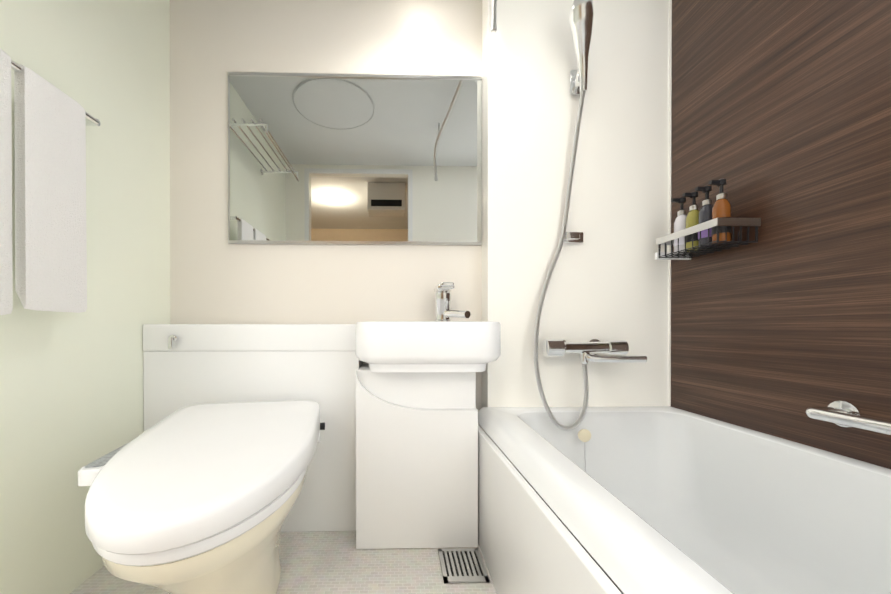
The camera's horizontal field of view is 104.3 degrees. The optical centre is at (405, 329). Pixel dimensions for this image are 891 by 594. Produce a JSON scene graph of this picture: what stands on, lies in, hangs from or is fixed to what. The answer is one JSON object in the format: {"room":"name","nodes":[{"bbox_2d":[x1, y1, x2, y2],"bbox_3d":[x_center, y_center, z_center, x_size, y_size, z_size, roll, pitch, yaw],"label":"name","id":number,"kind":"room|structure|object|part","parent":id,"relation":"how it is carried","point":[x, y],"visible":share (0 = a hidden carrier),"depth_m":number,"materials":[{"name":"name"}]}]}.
{"room":"bathroom","nodes":[
{"label":"bathroom","id":0,"kind":"room"},
{"bbox_2d":[0,0,169,593],"bbox_3d":[-0.941,-0.301,0.643,0.060,2.045,1.550,0,0,-1],"label":"wall","id":1,"kind":"structure","parent":0,"point":[71,394],"depth_m":1.00,"materials":[{"name":"white paint"}]},
{"bbox_2d":[0,48,99,314],"bbox_3d":[-0.866,-0.310,0.638,0.086,0.560,0.659,0,0,-1],"label":"towel rail","id":2,"kind":"object","parent":1,"relation":"attached to","point":[52,122],"visible":1,"depth_m":0.79,"materials":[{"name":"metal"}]},
{"bbox_2d":[0,48,12,314],"bbox_3d":[-0.841,-0.307,0.644,0.035,0.554,0.167,0,0,-1],"label":"towel","id":3,"kind":"object","parent":2,"relation":"hanging from","point":[6,64],"depth_m":0.71,"materials":[{"name":"white fabric"}]},
{"bbox_2d":[14,64,86,312],"bbox_3d":[-0.845,-0.314,0.827,0.035,0.540,0.147,0,0,-1],"label":"towel","id":4,"kind":"object","parent":2,"relation":"hanging from","point":[51,242],"depth_m":0.80,"materials":[{"name":"white fabric"}]},
{"bbox_3d":[-0.880,-0.569,0.944,0.072,0.018,0.018,0,0,-1],"label":"post","id":5,"kind":"part","parent":2,"relation":"part of","materials":[{"name":"silver metal"}]},
{"bbox_2d":[70,531,496,593],"bbox_3d":[0.055,0.752,0.670,2.051,0.060,1.550,0,0,-1],"label":"floor","id":6,"kind":"structure","parent":0,"point":[325,562],"depth_m":1.02,"materials":[{"name":"tile"}]},
{"bbox_2d":[78,400,324,593],"bbox_3d":[-0.480,0.478,0.843,0.497,0.484,0.691,0,0,-1],"label":"toilet","id":7,"kind":"object","parent":6,"relation":"on","point":[196,499],"visible":1,"depth_m":0.65,"materials":[{"name":"beige ceramic"}]},
{"bbox_3d":[-0.687,0.313,0.826,0.083,0.033,0.201,0,0,-1],"label":"control arm","id":8,"kind":"part","parent":7,"relation":"part of"},
{"bbox_3d":[-0.439,0.343,0.766,0.399,0.026,0.505,0,0,-1],"label":"seat","id":9,"kind":"part","parent":7,"relation":"part of","materials":[{"name":"white plastic"}]},
{"bbox_3d":[-0.449,0.539,0.849,0.400,0.363,0.650,0,0,-1],"label":"bowl","id":10,"kind":"part","parent":7,"relation":"part of","materials":[{"name":"beige ceramic"}]},
{"bbox_2d":[143,324,362,531],"bbox_3d":[-0.546,0.349,1.276,0.755,0.739,0.184,0,0,-1],"label":"toilet cistern","id":11,"kind":"object","parent":6,"relation":"on","point":[184,365],"depth_m":1.22,"materials":[{"name":"white plastic"}]},
{"bbox_3d":[-0.805,0.045,1.182,0.014,0.040,0.010,0,0,-1],"label":"flush lever","id":12,"kind":"part","parent":11,"relation":"part of","materials":[{"name":"silver metal"}]},
{"bbox_2d":[356,282,500,548],"bbox_3d":[0.072,0.276,1.214,0.471,0.882,0.336,0,0,-1],"label":"basin","id":13,"kind":"object","parent":6,"relation":"on","point":[416,448],"visible":1,"depth_m":1.13,"materials":[{"name":"white plastic"}]},
{"bbox_3d":[0.072,0.053,1.214,0.471,0.161,0.336,0,0,-1],"label":"bowl","id":14,"kind":"part","parent":13,"relation":"part of","materials":[{"name":"white ceramic"}]},
{"bbox_2d":[434,282,470,320],"bbox_3d":[0.163,-0.097,1.248,0.113,0.137,0.178,0,0,-1],"label":"tap","id":15,"kind":"object","parent":13,"relation":"on","point":[442,296],"depth_m":1.27,"materials":[{"name":"silver metal"}]},
{"bbox_2d":[438,548,489,582],"bbox_3d":[0.174,0.717,1.053,0.131,0.006,0.145,0,0,-1],"label":"floor drain","id":16,"kind":"object","parent":6,"relation":"on","point":[464,565],"visible":1,"depth_m":1.04,"materials":[{"name":"silver plastic"}]},
{"bbox_3d":[0.114,0.717,1.051,0.012,0.006,0.145,0,0,-1],"label":"frame","id":17,"kind":"part","parent":16,"relation":"part of","materials":[{"name":"silver metal"}]},
{"bbox_3d":[0.172,0.717,1.119,0.131,0.006,0.012,0,0,-1],"label":"frame","id":18,"kind":"part","parent":16,"relation":"part of","materials":[{"name":"silver metal"}]},
{"bbox_3d":[0.175,0.717,0.990,0.131,0.006,0.020,0,0,-1],"label":"frame","id":19,"kind":"part","parent":16,"relation":"part of","materials":[{"name":"silver metal"}]},
{"bbox_3d":[0.233,0.717,1.054,0.012,0.006,0.145,0,0,-1],"label":"frame","id":20,"kind":"part","parent":16,"relation":"part of","materials":[{"name":"silver metal"}]},
{"bbox_2d":[478,406,890,593],"bbox_3d":[0.638,0.507,0.636,0.764,0.428,1.333,0,0,-1],"label":"bathtub","id":21,"kind":"object","parent":6,"relation":"on","point":[662,500],"visible":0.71,"depth_m":0.86,"materials":[{"name":"ceramic"}]},
{"bbox_2d":[170,0,481,427],"bbox_3d":[-0.311,-0.303,1.403,1.235,2.045,0.060,0,0,-1],"label":"wall","id":22,"kind":"structure","parent":0,"point":[216,277],"depth_m":1.37,"materials":[{"name":"beige paint"}]},
{"bbox_2d":[228,72,481,244],"bbox_3d":[-0.196,-0.675,1.368,1.002,0.671,0.011,0,0,-1],"label":"mirror","id":23,"kind":"object","parent":22,"relation":"attached to","point":[344,159],"visible":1,"depth_m":1.37,"materials":[{"name":"clear glass"}]},
{"bbox_3d":[-0.694,-0.675,1.357,0.004,0.671,0.011,0,0,-1],"label":"frame","id":24,"kind":"part","parent":23,"relation":"part of","materials":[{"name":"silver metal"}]},
{"bbox_3d":[-0.194,-1.005,1.367,0.998,0.012,0.011,0,0,-1],"label":"frame","id":25,"kind":"part","parent":23,"relation":"part of","materials":[{"name":"silver metal"}]},
{"bbox_3d":[-0.194,-0.346,1.369,0.998,0.012,0.011,0,0,-1],"label":"frame","id":26,"kind":"part","parent":23,"relation":"part of","materials":[{"name":"silver metal"}]},
{"bbox_2d":[482,0,668,491],"bbox_3d":[0.655,-0.303,1.379,0.696,2.045,0.155,0,0,-1],"label":"wall","id":27,"kind":"structure","parent":0,"point":[608,279],"depth_m":1.30,"materials":[{"name":"white plastic"}]},
{"bbox_2d":[534,0,646,472],"bbox_3d":[0.647,-0.287,1.213,0.370,1.654,0.172,0,0,-1],"label":"shower","id":28,"kind":"object","parent":27,"relation":"attached to","point":[581,14],"visible":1,"depth_m":1.22,"materials":[{"name":"silver metal"}]},
{"bbox_3d":[0.614,-0.345,1.270,0.048,0.026,0.027,0,0,-1],"label":"clip arm","id":29,"kind":"part","parent":28,"relation":"part of"},
{"bbox_3d":[0.628,-0.345,1.292,0.076,0.040,0.014,0,0,-1],"label":"clip plate","id":30,"kind":"part","parent":28,"relation":"part of","materials":[{"name":"silver metal"}]},
{"bbox_3d":[0.642,-0.925,1.291,0.054,0.090,0.012,0,0,-1],"label":"holder plate","id":31,"kind":"part","parent":28,"relation":"part of","materials":[{"name":"silver metal"}]},
{"bbox_3d":[0.644,-0.920,1.267,0.036,0.050,0.036,0,0,-1],"label":"holder arm","id":32,"kind":"part","parent":28,"relation":"part of"},
{"bbox_3d":[0.610,0.438,1.165,0.008,0.205,0.017,0,0,-1],"label":"plug chain","id":33,"kind":"part","parent":28,"relation":"part of","materials":[{"name":"silver metal"}]},
{"bbox_3d":[0.733,0.096,1.213,0.198,0.038,0.071,0,0,-1],"label":"mixer spout","id":34,"kind":"part","parent":28,"relation":"part of","materials":[{"name":"silver metal"}]},
{"bbox_2d":[670,0,890,468],"bbox_3d":[1.050,-0.301,0.690,0.060,2.045,1.550,0,0,-1],"label":"wall","id":35,"kind":"structure","parent":0,"point":[781,117],"depth_m":0.92,"materials":[{"name":"brown wood"}]},
{"bbox_2d":[668,0,671,405],"bbox_3d":[1.002,-0.517,1.305,0.006,1.614,0.006,0,0,-1],"label":"trim","id":36,"kind":"structure","parent":35,"relation":"attached to","point":[669,261],"depth_m":1.30,"materials":[{"name":"white plastic"}]},
{"bbox_2d":[655,179,760,259],"bbox_3d":[0.945,-0.349,1.100,0.126,0.204,0.243,0,0,-1],"label":"wire shelf","id":37,"kind":"object","parent":35,"relation":"attached to","point":[707,227],"visible":1,"depth_m":1.07,"materials":[{"name":"silver metal"}]},
{"bbox_2d":[674,214,688,255],"bbox_3d":[0.945,-0.325,1.179,0.042,0.134,0.043,0,0,-1],"label":"bottle","id":38,"kind":"object","parent":37,"relation":"on","point":[680,222],"depth_m":1.17,"materials":[{"name":"grey plastic"}]},
{"bbox_2d":[685,209,698,251],"bbox_3d":[0.946,-0.324,1.131,0.042,0.134,0.043,0,0,-1],"label":"bottle","id":39,"kind":"object","parent":37,"relation":"on","point":[691,219],"depth_m":1.12,"materials":[{"name":"yellow plastic"}]},
{"bbox_2d":[698,204,712,247],"bbox_3d":[0.948,-0.324,1.083,0.042,0.134,0.043,0,0,-1],"label":"bottle","id":40,"kind":"object","parent":37,"relation":"on","point":[705,213],"depth_m":1.07,"materials":[{"name":"grey plastic"}]},
{"bbox_2d":[712,198,730,245],"bbox_3d":[0.949,-0.324,1.035,0.042,0.134,0.043,0,0,-1],"label":"bottle","id":41,"kind":"object","parent":37,"relation":"on","point":[721,208],"depth_m":1.02,"materials":[{"name":"brown plastic"}]},
{"bbox_2d":[805,401,890,434],"bbox_3d":[0.988,0.195,0.525,0.083,0.059,0.601,0,0,-1],"label":"grab rail","id":42,"kind":"object","parent":35,"relation":"attached to","point":[843,413],"visible":1,"depth_m":0.76,"materials":[{"name":"silver metal"}]},
{"bbox_3d":[0.055,-1.353,0.663,2.051,0.060,1.550,0,0,-1],"label":"ceiling","id":43,"kind":"structure","parent":0,"visible":0},
{"bbox_2d":[491,0,496,33],"bbox_3d":[0.288,-1.192,0.765,0.110,0.261,0.984,0,0,-1],"label":"rail","id":44,"kind":"object","parent":43,"relation":"attached to","point":[494,19],"visible":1,"depth_m":1.24,"materials":[{"name":"silver metal"}]}
]}

